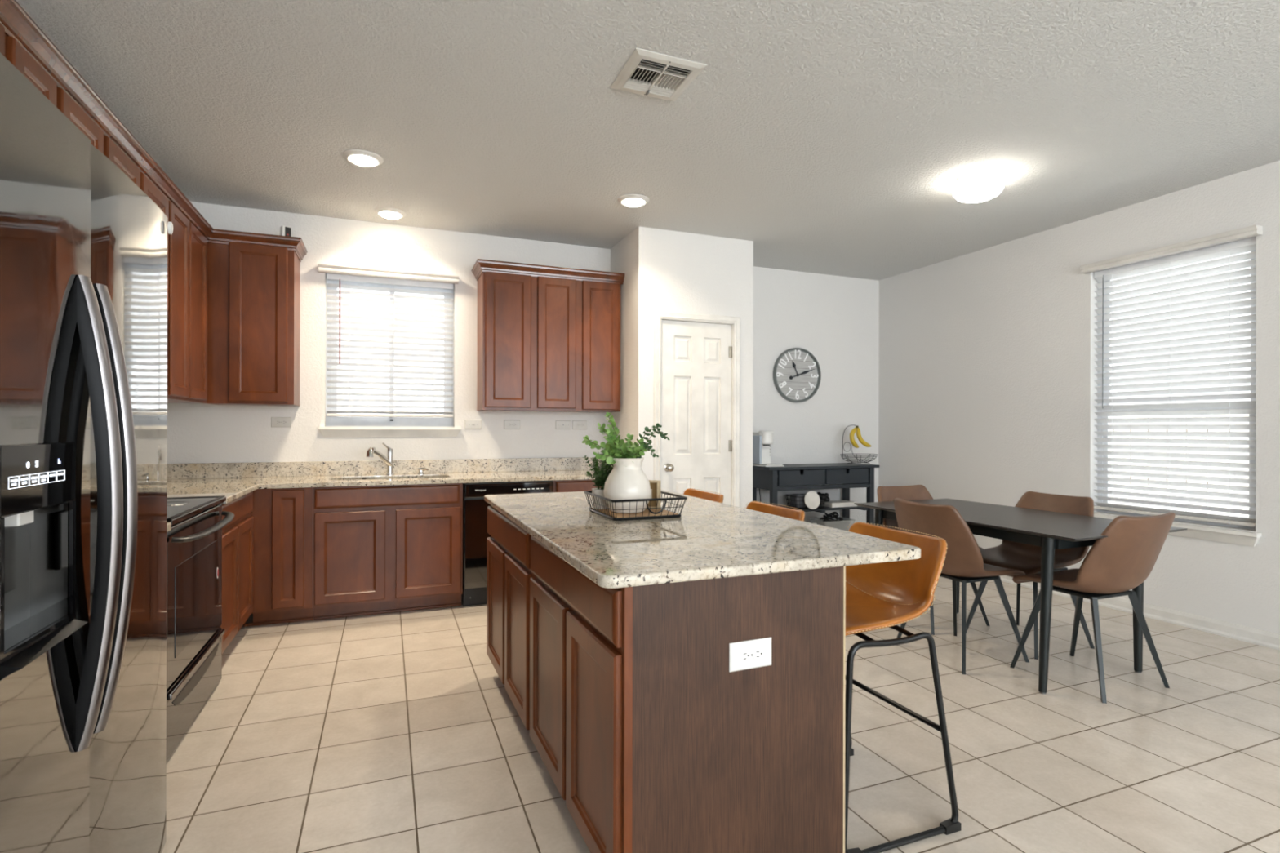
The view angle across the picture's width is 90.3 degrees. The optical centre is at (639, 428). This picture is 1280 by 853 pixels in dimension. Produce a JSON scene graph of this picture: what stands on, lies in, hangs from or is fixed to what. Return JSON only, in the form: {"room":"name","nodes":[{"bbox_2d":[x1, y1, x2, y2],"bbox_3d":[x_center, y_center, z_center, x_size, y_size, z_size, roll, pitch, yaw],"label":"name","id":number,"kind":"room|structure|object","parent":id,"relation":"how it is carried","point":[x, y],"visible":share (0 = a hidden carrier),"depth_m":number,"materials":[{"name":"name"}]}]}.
{"room":"kitchen","nodes":[
{"label":"kitchen","id":0,"kind":"room"},
{"bbox_2d":[167,201,879,529],"bbox_3d":[-0.369,-0.143,5.376,6.267,2.735,0.140,0,0,-22],"label":"wall","id":1,"kind":"structure","parent":0,"point":[197,433],"depth_m":4.97,"materials":[{"name":"white paint"}]},
{"bbox_2d":[0,0,307,262],"bbox_3d":[-1.933,-1.214,2.726,0.534,0.079,3.619,0,0,-22],"label":"crown molding","id":2,"kind":"structure","parent":1,"relation":"attached to","point":[17,24],"depth_m":2.51,"materials":[{"name":"brown wood"}]},
{"bbox_2d":[206,241,300,406],"bbox_3d":[-2.565,-0.691,4.246,0.488,1.064,0.330,0,0,-22],"label":"upper cabinet","id":3,"kind":"object","parent":1,"relation":"attached to","point":[254,290],"visible":0.97,"depth_m":4.11,"materials":[{"name":"brown wood"}]},
{"bbox_2d":[280,225,291,236],"bbox_3d":[-2.365,-1.286,4.247,0.056,0.125,0.056,0,0,43],"label":"security camera","id":4,"kind":"object","parent":3,"relation":"on","point":[284,230],"visible":0.61,"depth_m":4.22,"materials":[{"name":"white plastic"}]},
{"bbox_2d":[271,417,291,427],"bbox_3d":[-2.506,-0.045,4.443,0.127,0.073,0.008,0,0,-22],"label":"electrical outlet","id":5,"kind":"object","parent":1,"relation":"attached to","point":[276,422],"visible":1,"depth_m":4.44,"materials":[{"name":"beige plastic"}]},
{"bbox_2d":[275,419,280,424],"bbox_3d":[-2.522,-0.045,4.433,0.034,0.034,0.002,0,0,-22],"label":"receptacle","id":6,"kind":"object","parent":5,"relation":"attached to","point":[277,421],"depth_m":4.43,"materials":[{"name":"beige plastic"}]},
{"bbox_2d":[281,419,287,424],"bbox_3d":[-2.486,-0.045,4.448,0.034,0.034,0.002,0,0,-22],"label":"receptacle","id":7,"kind":"object","parent":5,"relation":"attached to","point":[283,421],"depth_m":4.45,"materials":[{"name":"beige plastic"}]},
{"bbox_2d":[167,457,602,479],"bbox_3d":[-1.694,0.286,4.761,3.111,0.102,0.020,0,0,-22],"label":"backsplash","id":8,"kind":"structure","parent":1,"relation":"attached to","point":[255,469],"depth_m":4.62,"materials":[{"name":"stone"}]},
{"bbox_2d":[318,273,461,436],"bbox_3d":[-1.848,-0.532,4.756,0.976,1.185,0.185,0,0,-22],"label":"window","id":9,"kind":"structure","parent":1,"relation":"in","point":[335,426],"depth_m":4.74,"materials":[{"name":"white plastic"}]},
{"bbox_2d":[318,263,458,418],"bbox_3d":[-1.847,-0.617,4.718,0.959,1.090,0.138,0,0,-22],"label":"window blind","id":10,"kind":"object","parent":9,"relation":"attached to","point":[334,272],"visible":1,"depth_m":4.74,"materials":[{"name":"white plastic"}]},
{"bbox_2d":[464,419,481,429],"bbox_3d":[-1.289,-0.032,4.924,0.127,0.073,0.017,0,0,-22],"label":"light switch","id":11,"kind":"object","parent":1,"relation":"attached to","point":[468,424],"visible":1,"depth_m":4.92,"materials":[{"name":"beige plastic"}]},
{"bbox_2d":[503,420,519,429],"bbox_3d":[-1.013,-0.031,5.039,0.127,0.073,0.008,0,0,-22],"label":"electrical outlet","id":12,"kind":"object","parent":1,"relation":"attached to","point":[508,424],"visible":1,"depth_m":5.04,"materials":[{"name":"beige plastic"}]},
{"bbox_2d":[471,258,624,412],"bbox_3d":[-0.714,-0.681,4.971,1.136,1.089,0.356,0,0,-22],"label":"upper cabinet","id":13,"kind":"object","parent":1,"relation":"attached to","point":[548,337],"visible":0.99,"depth_m":4.83,"materials":[{"name":"brown wood"}]},
{"bbox_2d":[555,420,570,429],"bbox_3d":[-0.626,-0.030,5.193,0.127,0.073,0.008,0,0,-22],"label":"jack plate","id":14,"kind":"object","parent":1,"relation":"attached to","point":[560,424],"visible":1,"depth_m":5.19,"materials":[{"name":"beige plastic"}]},
{"bbox_2d":[572,420,587,429],"bbox_3d":[-0.495,-0.030,5.245,0.127,0.073,0.008,0,0,-22],"label":"electrical outlet","id":15,"kind":"object","parent":1,"relation":"attached to","point":[576,424],"visible":1,"depth_m":5.24,"materials":[{"name":"beige plastic"}]},
{"bbox_2d":[773,347,821,402],"bbox_3d":[1.501,-0.509,6.065,0.524,0.524,0.042,0,0,-22],"label":"wall clock","id":16,"kind":"object","parent":1,"relation":"attached to","point":[797,374],"visible":1,"depth_m":6.06,"materials":[{"name":"grey wood"}]},
{"bbox_2d":[609,230,634,450],"bbox_3d":[-0.103,-0.143,5.113,0.100,2.735,0.545,0,0,-22],"label":"wall","id":17,"kind":"structure","parent":0,"point":[622,254],"depth_m":4.99,"materials":[{"name":"white paint"}]},
{"bbox_2d":[16,0,1279,279],"bbox_3d":[1.359,-1.557,1.025,6.307,0.100,9.600,0,0,-22],"label":"ceiling","id":18,"kind":"structure","parent":0,"point":[832,137],"depth_m":2.99,"materials":[{"name":"white paint"}]},
{"bbox_2d":[342,149,383,166],"bbox_3d":[-1.544,-1.497,3.551,0.208,0.033,0.208,0,0,-22],"label":"recessed light","id":19,"kind":"object","parent":18,"relation":"in","point":[358,157],"visible":1,"depth_m":3.51,"materials":[{"name":"white paint"}]},
{"bbox_2d":[373,207,405,218],"bbox_3d":[-1.749,-1.498,4.455,0.208,0.033,0.208,0,0,-22],"label":"recessed light","id":20,"kind":"object","parent":18,"relation":"in","point":[386,212],"visible":1,"depth_m":4.41,"materials":[{"name":"white"}]},
{"bbox_2d":[617,194,648,206],"bbox_3d":[-0.043,-1.494,4.198,0.208,0.033,0.208,0,0,-22],"label":"recessed light","id":21,"kind":"object","parent":18,"relation":"in","point":[628,200],"visible":1,"depth_m":4.15,"materials":[{"name":"white"}]},
{"bbox_2d":[609,47,706,101],"bbox_3d":[0.072,-1.497,2.724,0.314,0.026,0.316,0,0,-22],"label":"ceiling vent","id":22,"kind":"object","parent":18,"relation":"in","point":[646,73],"visible":1,"depth_m":2.70,"materials":[{"name":"beige plastic"}]},
{"bbox_2d":[951,169,1004,203],"bbox_3d":[2.031,-1.433,3.823,0.280,0.144,0.280,0,0,-22],"label":"ceiling light","id":23,"kind":"object","parent":18,"relation":"attached to","point":[977,186],"visible":1,"depth_m":3.74,"materials":[{"name":"white glass"}]},
{"bbox_2d":[633,226,753,508],"bbox_3d":[0.429,-0.141,4.978,0.990,2.735,0.100,0,0,-22],"label":"wall","id":24,"kind":"structure","parent":0,"point":[675,271],"depth_m":4.90,"materials":[{"name":"white paint"}]},
{"bbox_2d":[653,310,740,506],"bbox_3d":[0.438,0.169,4.956,0.741,2.114,0.148,0,0,-22],"label":"door","id":25,"kind":"structure","parent":24,"relation":"in","point":[697,356],"depth_m":4.95,"materials":[{"name":"white paint"}]},
{"bbox_2d":[161,576,1279,852],"bbox_3d":[1.352,1.278,1.025,6.307,0.100,9.600,0,0,-22],"label":"floor","id":26,"kind":"structure","parent":0,"point":[393,732],"depth_m":2.46,"materials":[{"name":"beige tile"}]},
{"bbox_2d":[0,52,167,852],"bbox_3d":[-1.508,0.307,1.280,0.835,1.828,0.911,0,0,-22],"label":"refrigerator","id":27,"kind":"object","parent":26,"relation":"on","point":[83,249],"visible":1,"depth_m":1.28,"materials":[{"name":"silver metal"}]},
{"bbox_2d":[167,221,173,234],"bbox_3d":[-1.341,-0.573,1.818,0.008,0.036,0.024,0,0,-22],"label":"magnet","id":28,"kind":"object","parent":27,"relation":"attached to","point":[170,226],"visible":1,"depth_m":1.81,"materials":[{"name":"white plastic"}]},
{"bbox_2d":[166,495,235,761],"bbox_3d":[-2.102,0.685,2.587,0.690,1.070,0.842,0,0,-22],"label":"range","id":29,"kind":"object","parent":26,"relation":"on","point":[194,633],"visible":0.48,"depth_m":2.59,"materials":[{"name":"black metal"}]},
{"bbox_2d":[166,495,226,525],"bbox_3d":[-2.134,0.338,2.574,0.620,0.027,0.842,0,0,-22],"label":"cooktop","id":30,"kind":"object","parent":29,"relation":"in","point":[180,510],"depth_m":2.71,"materials":[{"name":"black ceramic"}]},
{"bbox_2d":[219,491,253,653],"bbox_3d":[-2.469,0.793,3.363,0.604,0.853,0.852,0,0,-22],"label":"base cabinet","id":31,"kind":"object","parent":26,"relation":"on","point":[237,535],"visible":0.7,"depth_m":3.44,"materials":[{"name":"brown wood"}]},
{"bbox_2d":[167,457,613,504],"bbox_3d":[-1.428,0.302,4.095,3.111,0.132,1.453,0,0,-22],"label":"countertop","id":32,"kind":"structure","parent":31,"relation":"on","point":[233,481],"depth_m":4.44,"materials":[{"name":"stone"}]},
{"bbox_2d":[365,442,394,475],"bbox_3d":[-1.855,0.219,4.530,0.065,0.236,0.267,0,0,16],"label":"faucet","id":33,"kind":"object","parent":32,"relation":"on","point":[371,451],"visible":1,"depth_m":4.60,"materials":[{"name":"silver metal"}]},
{"bbox_2d":[417,467,428,474],"bbox_3d":[-1.602,0.313,4.694,0.080,0.050,0.047,0,0,23],"label":"soap dispenser","id":34,"kind":"object","parent":32,"relation":"on","point":[421,470],"visible":1,"depth_m":4.69,"materials":[{"name":"silver metal"}]},
{"bbox_2d":[243,487,313,626],"bbox_3d":[-2.337,0.793,4.181,0.385,0.853,0.604,0,0,-22],"label":"base cabinet","id":35,"kind":"object","parent":26,"relation":"on","point":[282,523],"visible":0.92,"depth_m":3.92,"materials":[{"name":"brown wood"}]},
{"bbox_2d":[312,483,462,620],"bbox_3d":[-1.734,0.794,4.421,0.911,0.853,0.604,0,0,-22],"label":"base cabinet","id":36,"kind":"object","parent":26,"relation":"on","point":[377,549],"visible":0.96,"depth_m":4.15,"materials":[{"name":"brown wood"}]},
{"bbox_2d":[462,480,552,606],"bbox_3d":[-1.010,0.798,4.687,0.610,0.850,0.597,0,0,-22],"label":"dishwasher","id":37,"kind":"object","parent":26,"relation":"on","point":[475,535],"visible":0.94,"depth_m":4.35,"materials":[{"name":"black plastic"}]},
{"bbox_2d":[551,479,599,492],"bbox_3d":[-0.433,0.797,4.941,0.633,0.853,0.604,0,0,-22],"label":"base cabinet","id":38,"kind":"object","parent":26,"relation":"on","point":[562,486],"visible":0.06,"depth_m":4.60,"materials":[{"name":"brown wood"}]},
{"bbox_2d":[486,506,845,852],"bbox_3d":[-0.095,0.798,2.461,0.683,0.853,1.805,0,0,-23],"label":"kitchen island","id":39,"kind":"object","parent":26,"relation":"on","point":[628,699],"visible":0.79,"depth_m":1.67,"materials":[{"name":"brown wood"}]},
{"bbox_2d":[484,489,920,588],"bbox_3d":[0.009,0.356,2.537,0.975,0.030,1.931,0,0,-22],"label":"island countertop","id":40,"kind":"structure","parent":39,"relation":"on","point":[709,540],"depth_m":1.92,"materials":[{"name":"stone"}]},
{"bbox_2d":[584,490,687,520],"bbox_3d":[-0.025,0.300,2.540,0.310,0.080,0.372,0,0,-22],"label":"wire tray","id":41,"kind":"object","parent":40,"relation":"on","point":[648,513],"visible":0.77,"depth_m":2.42,"materials":[{"name":"black metal"}]},
{"bbox_2d":[582,453,613,509],"bbox_3d":[-0.160,0.214,2.614,0.132,0.225,0.142,0,0,39],"label":"potted plant","id":42,"kind":"object","parent":41,"relation":"on","point":[601,475],"visible":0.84,"depth_m":2.59,"materials":[{"name":"green plant"}]},
{"bbox_2d":[603,457,651,513],"bbox_3d":[-0.050,0.221,2.516,0.188,0.212,0.188,0,0,-22],"label":"vase","id":43,"kind":"object","parent":41,"relation":"on","point":[630,482],"visible":0.88,"depth_m":2.45,"materials":[{"name":"beige ceramic"}]},
{"bbox_2d":[582,435,616,459],"bbox_3d":[-0.132,0.112,2.482,0.190,0.172,0.062,0,0,-22],"label":"eucalyptus sprig","id":44,"kind":"object","parent":43,"relation":"in","point":[593,444],"visible":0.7,"depth_m":2.47,"materials":[{"name":"green plant"}]},
{"bbox_2d":[592,448,622,466],"bbox_3d":[-0.117,0.137,2.467,0.148,0.123,0.054,0,0,-37],"label":"eucalyptus sprig","id":45,"kind":"object","parent":43,"relation":"in","point":[610,460],"visible":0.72,"depth_m":2.47,"materials":[{"name":"green plant"}]},
{"bbox_2d":[597,422,621,455],"bbox_3d":[-0.109,0.087,2.486,0.125,0.221,0.064,0,0,-22],"label":"eucalyptus sprig","id":46,"kind":"object","parent":43,"relation":"in","point":[602,428],"visible":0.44,"depth_m":2.47,"materials":[{"name":"green plant"}]},
{"bbox_2d":[604,412,627,452],"bbox_3d":[-0.091,0.066,2.504,0.104,0.263,0.063,0,0,-22],"label":"eucalyptus sprig","id":47,"kind":"object","parent":43,"relation":"in","point":[611,420],"visible":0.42,"depth_m":2.50,"materials":[{"name":"green plant"}]},
{"bbox_2d":[605,432,627,458],"bbox_3d":[-0.087,0.107,2.473,0.130,0.181,0.062,0,0,-35],"label":"eucalyptus sprig","id":48,"kind":"object","parent":43,"relation":"in","point":[612,443],"visible":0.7,"depth_m":2.45,"materials":[{"name":"green plant"}]},
{"bbox_2d":[608,427,625,444],"bbox_3d":[-0.087,0.091,2.530,0.090,0.213,0.059,0,0,14],"label":"eucalyptus sprig","id":49,"kind":"object","parent":43,"relation":"in","point":[621,441],"visible":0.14,"depth_m":2.53,"materials":[{"name":"green plant"}]},
{"bbox_2d":[613,440,631,466],"bbox_3d":[-0.066,0.122,2.474,0.069,0.150,0.108,0,0,14],"label":"eucalyptus sprig","id":50,"kind":"object","parent":43,"relation":"in","point":[624,450],"visible":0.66,"depth_m":2.47,"materials":[{"name":"green plant"}]},
{"bbox_2d":[619,438,637,462],"bbox_3d":[-0.043,0.118,2.472,0.070,0.159,0.103,0,0,-22],"label":"eucalyptus sprig","id":51,"kind":"object","parent":43,"relation":"in","point":[628,444],"visible":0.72,"depth_m":2.45,"materials":[{"name":"green plant"}]},
{"bbox_2d":[625,433,633,453],"bbox_3d":[-0.051,0.109,2.524,0.056,0.178,0.057,0,0,13],"label":"eucalyptus sprig","id":52,"kind":"object","parent":43,"relation":"in","point":[628,436],"visible":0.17,"depth_m":2.54,"materials":[{"name":"green plant"}]},
{"bbox_2d":[626,444,647,458],"bbox_3d":[-0.017,0.131,2.489,0.059,0.133,0.100,0,0,-45],"label":"eucalyptus sprig","id":53,"kind":"object","parent":43,"relation":"in","point":[640,449],"visible":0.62,"depth_m":2.48,"materials":[{"name":"green plant"}]},
{"bbox_2d":[632,438,644,457],"bbox_3d":[-0.028,0.118,2.522,0.086,0.160,0.067,0,0,-22],"label":"eucalyptus sprig","id":54,"kind":"object","parent":43,"relation":"in","point":[641,440],"visible":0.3,"depth_m":2.52,"materials":[{"name":"green plant"}]},
{"bbox_2d":[639,440,652,457],"bbox_3d":[-0.003,0.121,2.544,0.113,0.154,0.045,0,0,-35],"label":"eucalyptus sprig","id":55,"kind":"object","parent":43,"relation":"in","point":[650,442],"visible":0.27,"depth_m":2.55,"materials":[{"name":"green plant"}]},
{"bbox_2d":[639,422,662,457],"bbox_3d":[0.022,0.088,2.539,0.145,0.221,0.045,0,0,-22],"label":"eucalyptus sprig","id":56,"kind":"object","parent":43,"relation":"in","point":[657,425],"visible":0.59,"depth_m":2.55,"materials":[{"name":"green plant"}]},
{"bbox_2d":[643,444,658,457],"bbox_3d":[0.013,0.129,2.538,0.120,0.138,0.050,0,0,-22],"label":"eucalyptus sprig","id":57,"kind":"object","parent":43,"relation":"in","point":[652,451],"visible":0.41,"depth_m":2.54,"materials":[{"name":"green plant"}]},
{"bbox_2d":[637,428,669,457],"bbox_3d":[0.038,0.098,2.548,0.171,0.201,0.044,0,0,-22],"label":"eucalyptus sprig","id":58,"kind":"object","parent":43,"relation":"in","point":[662,434],"visible":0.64,"depth_m":2.56,"materials":[{"name":"green plant"}]},
{"bbox_2d":[645,480,661,509],"bbox_3d":[0.035,0.271,2.614,0.094,0.114,0.042,0,0,14],"label":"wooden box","id":59,"kind":"object","parent":41,"relation":"on","point":[655,485],"visible":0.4,"depth_m":2.61,"materials":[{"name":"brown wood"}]},
{"bbox_2d":[728,636,771,672],"bbox_3d":[0.287,0.584,1.642,0.127,0.073,0.008,0,0,-23],"label":"electrical outlet","id":60,"kind":"object","parent":39,"relation":"attached to","point":[756,653],"visible":1,"depth_m":1.64,"materials":[{"name":"white plastic"}]},
{"bbox_2d":[739,649,751,662],"bbox_3d":[0.270,0.584,1.631,0.034,0.034,0.002,0,0,-23],"label":"receptacle","id":61,"kind":"object","parent":60,"relation":"attached to","point":[744,655],"depth_m":1.63,"materials":[{"name":"white plastic"}]},
{"bbox_2d":[752,647,764,661],"bbox_3d":[0.306,0.584,1.647,0.034,0.034,0.002,0,0,-23],"label":"receptacle","id":62,"kind":"object","parent":60,"relation":"attached to","point":[757,652],"depth_m":1.65,"materials":[{"name":"white plastic"}]},
{"bbox_2d":[682,488,723,502],"bbox_3d":[0.175,0.784,3.413,0.489,0.883,0.505,0,0,-22],"label":"bar stool","id":63,"kind":"object","parent":26,"relation":"on","point":[690,491],"visible":0.15,"depth_m":3.54,"materials":[{"name":"brown leather"}]},
{"bbox_2d":[744,501,804,521],"bbox_3d":[0.431,0.784,2.773,0.489,0.883,0.505,0,0,-22],"label":"bar stool","id":64,"kind":"object","parent":26,"relation":"on","point":[795,514],"visible":0.17,"depth_m":2.88,"materials":[{"name":"brown leather"}]},
{"bbox_2d":[752,462,879,531],"bbox_3d":[1.591,0.782,5.872,1.200,0.893,0.408,0,0,-22],"label":"console table","id":65,"kind":"object","parent":26,"relation":"on","point":[846,476],"visible":0.58,"depth_m":5.73,"materials":[{"name":"black wood"}]},
{"bbox_2d":[752,431,784,466],"bbox_3d":[1.131,0.178,5.689,0.197,0.314,0.270,0,0,-22],"label":"coffee maker","id":66,"kind":"object","parent":65,"relation":"on","point":[762,440],"visible":0.91,"depth_m":5.65,"materials":[{"name":"grey plastic"}]},
{"bbox_2d":[760,463,782,465],"bbox_3d":[1.157,0.319,5.638,0.165,0.008,0.135,0,0,-22],"label":"drip tray","id":67,"kind":"object","parent":66,"relation":"on","point":[760,464],"depth_m":5.62,"materials":[{"name":"white plastic"}]},
{"bbox_2d":[785,493,826,509],"bbox_3d":[1.504,0.659,5.768,0.337,0.116,0.207,0,0,-22],"label":"wire basket","id":68,"kind":"object","parent":65,"relation":"on","point":[822,495],"visible":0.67,"depth_m":5.72,"materials":[{"name":"black metal"}]},
{"bbox_2d":[790,493,805,508],"bbox_3d":[1.425,0.651,5.737,0.100,0.120,0.120,0,0,-22],"label":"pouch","id":69,"kind":"object","parent":68,"relation":"in","point":[798,503],"visible":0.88,"depth_m":5.69,"materials":[{"name":"black fabric"}]},
{"bbox_2d":[804,490,819,509],"bbox_3d":[1.529,0.635,5.651,0.164,0.162,0.039,0,0,-21],"label":"plate","id":70,"kind":"object","parent":68,"relation":"in","point":[811,499],"visible":1,"depth_m":5.65,"materials":[{"name":"white ceramic"}]},
{"bbox_2d":[777,505,869,512],"bbox_3d":[1.591,0.737,5.871,1.108,0.034,0.358,0,0,-22],"label":"shelf","id":71,"kind":"object","parent":65,"relation":"attached to","point":[820,510],"depth_m":5.77,"materials":[{"name":"black wood"}]},
{"bbox_2d":[817,492,830,505],"bbox_3d":[1.685,0.652,5.908,0.156,0.125,0.095,0,0,-22],"label":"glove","id":72,"kind":"object","parent":65,"relation":"on","point":[827,500],"visible":0.51,"depth_m":5.89,"materials":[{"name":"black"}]},
{"bbox_2d":[820,500,857,507],"bbox_3d":[1.842,0.699,5.903,0.290,0.042,0.180,0,0,-22],"label":"tray","id":73,"kind":"object","parent":65,"relation":"on","point":[834,504],"visible":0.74,"depth_m":5.84,"materials":[{"name":"white plastic"}]},
{"bbox_2d":[840,424,877,464],"bbox_3d":[2.107,0.149,6.121,0.374,0.373,0.300,0,0,-22],"label":"fruit stand","id":74,"kind":"object","parent":65,"relation":"on","point":[856,455],"visible":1,"depth_m":6.12,"materials":[{"name":"grey metal"}]},
{"bbox_2d":[849,426,858,448],"bbox_3d":[2.046,0.080,6.068,0.111,0.212,0.052,0,0,-22],"label":"banana","id":75,"kind":"object","parent":74,"relation":"hanging from","point":[853,431],"visible":1,"depth_m":6.05,"materials":[{"name":"yellow food"}]},
{"bbox_2d":[840,453,877,462],"bbox_3d":[2.106,0.286,6.121,0.374,0.078,0.300,0,0,-22],"label":"wire bowl","id":76,"kind":"object","parent":74,"relation":"on","point":[870,455],"depth_m":6.08,"materials":[{"name":"grey metal"}]},
{"bbox_2d":[856,425,871,447],"bbox_3d":[2.147,0.076,6.099,0.177,0.207,0.062,0,0,-22],"label":"banana","id":77,"kind":"object","parent":74,"relation":"hanging from","point":[860,439],"visible":1,"depth_m":6.07,"materials":[{"name":"yellow food"}]},
{"bbox_3d":[1.777,0.933,5.877,0.360,0.194,0.250,0,0,-22],"label":"storage bin","id":78,"kind":"object","parent":65,"relation":"on","visible":0},
{"bbox_2d":[819,511,844,528],"bbox_3d":[1.775,0.850,5.877,0.252,0.158,0.144,0,0,-22],"label":"cable coil","id":79,"kind":"object","parent":78,"relation":"in","point":[840,520],"visible":0.93,"depth_m":5.84,"materials":[{"name":"black plastic"}]},
{"bbox_2d":[844,521,961,852],"bbox_3d":[0.699,0.785,2.101,0.489,0.883,0.505,0,0,-22],"label":"bar stool","id":80,"kind":"object","parent":26,"relation":"on","point":[890,594],"visible":0.52,"depth_m":1.98,"materials":[{"name":"brown leather"}]},
{"bbox_2d":[876,484,990,635],"bbox_3d":[1.868,0.809,4.117,0.522,0.841,0.562,0,0,-22],"label":"dining chair","id":81,"kind":"object","parent":26,"relation":"on","point":[914,492],"visible":0.25,"depth_m":4.29,"materials":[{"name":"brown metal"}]},
{"bbox_2d":[893,497,1029,675],"bbox_3d":[1.724,0.808,3.471,0.562,0.841,0.522,0,0,-22],"label":"dining chair","id":82,"kind":"object","parent":26,"relation":"on","point":[963,562],"visible":0.74,"depth_m":3.29,"materials":[{"name":"brown leather"}]},
{"bbox_2d":[854,498,1186,694],"bbox_3d":[2.002,0.855,3.568,0.797,0.750,1.407,0,0,-22],"label":"dining table","id":83,"kind":"object","parent":26,"relation":"on","point":[1050,531],"visible":0.62,"depth_m":3.18,"materials":[{"name":"black wood"}]},
{"bbox_2d":[965,491,1094,659],"bbox_3d":[2.266,0.810,3.702,0.562,0.841,0.522,0,0,-22],"label":"dining chair","id":84,"kind":"object","parent":26,"relation":"on","point":[1025,557],"visible":0.59,"depth_m":3.72,"materials":[{"name":"brown leather"}]},
{"bbox_2d":[1009,511,1175,703],"bbox_3d":[2.221,0.809,3.125,0.522,0.841,0.562,0,0,-22],"label":"dining chair","id":85,"kind":"object","parent":26,"relation":"on","point":[1117,563],"visible":0.94,"depth_m":2.93,"materials":[{"name":"brown leather"}]},
{"bbox_3d":[-1.896,0.794,1.925,0.604,0.853,0.530,0,0,-22],"label":"base cabinet","id":86,"kind":"object","parent":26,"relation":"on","visible":0},
{"bbox_2d":[166,522,171,532],"bbox_3d":[-1.890,0.301,1.926,0.646,0.132,0.534,0,0,-22],"label":"countertop","id":87,"kind":"structure","parent":86,"relation":"on","point":[168,524],"depth_m":2.27,"materials":[{"name":"stone"}]},
{"bbox_2d":[878,160,1279,634],"bbox_3d":[4.210,-0.133,2.164,0.140,2.735,9.300,0,0,-22],"label":"wall","id":88,"kind":"structure","parent":0,"point":[987,377],"depth_m":4.82,"materials":[{"name":"white paint"}]},
{"bbox_2d":[999,575,1279,650],"bbox_3d":[4.130,1.193,2.133,0.026,0.084,9.300,0,0,-22],"label":"baseboard","id":89,"kind":"structure","parent":88,"relation":"attached to","point":[1241,633],"depth_m":3.92,"materials":[{"name":"white paint"}]},
{"bbox_2d":[1093,250,1261,546],"bbox_3d":[3.408,-0.220,4.102,0.185,1.794,0.980,0,0,-22],"label":"window","id":90,"kind":"structure","parent":88,"relation":"in","point":[1220,535],"depth_m":3.91,"materials":[{"name":"white plastic"}]},
{"bbox_2d":[1080,224,1262,527],"bbox_3d":[3.374,-0.287,4.091,0.138,1.741,0.985,0,0,-22],"label":"window blind","id":91,"kind":"object","parent":90,"relation":"attached to","point":[1246,245],"visible":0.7,"depth_m":4.04,"materials":[{"name":"white plastic"}]},
{"label":"outside","id":92,"kind":"structure","parent":0,"visible":0},
{"bbox_2d":[1207,473,1230,515],"bbox_3d":[1.392,1.638,3.248,55.000,0.020,55.000,0,0,-22],"label":"ground","id":93,"kind":"structure","parent":92,"point":[1207,473],"depth_m":14.94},
{"bbox_2d":[1108,413,1248,517],"bbox_3d":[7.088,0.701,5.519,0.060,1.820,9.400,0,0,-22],"label":"window pane","id":94,"kind":"object","parent":93,"relation":"on","point":[1243,508],"visible":0.12,"depth_m":7.41,"materials":[{"name":"white glass"}]},
{"bbox_3d":[-1.483,-0.146,-0.129,0.120,2.735,9.260,0,0,-22],"label":"wall","id":95,"kind":"structure","parent":0,"visible":0},
{"bbox_2d":[0,23,4,56],"bbox_3d":[-1.829,-0.935,1.359,0.324,0.572,1.002,0,0,-22],"label":"upper cabinet","id":96,"kind":"object","parent":95,"relation":"attached to","point":[2,28],"visible":0.25,"depth_m":1.84,"materials":[{"name":"brown wood"}]},
{"bbox_2d":[4,33,103,153],"bbox_3d":[-2.146,-0.690,2.151,0.324,1.064,0.697,0,0,-22],"label":"upper cabinet","id":97,"kind":"object","parent":95,"relation":"attached to","point":[15,52],"visible":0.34,"depth_m":2.12,"materials":[{"name":"brown wood"}]},
{"bbox_2d":[103,135,168,311],"bbox_3d":[-2.423,-0.902,2.848,0.324,0.642,0.797,0,0,-22],"label":"upper cabinet","id":98,"kind":"object","parent":95,"relation":"attached to","point":[111,150],"visible":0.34,"depth_m":2.84,"materials":[{"name":"brown wood"}]},
{"bbox_2d":[167,200,207,403],"bbox_3d":[-2.721,-0.691,3.593,0.324,1.064,0.803,0,0,-22],"label":"upper cabinet","id":99,"kind":"object","parent":95,"relation":"attached to","point":[187,313],"visible":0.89,"depth_m":3.56,"materials":[{"name":"brown wood"}]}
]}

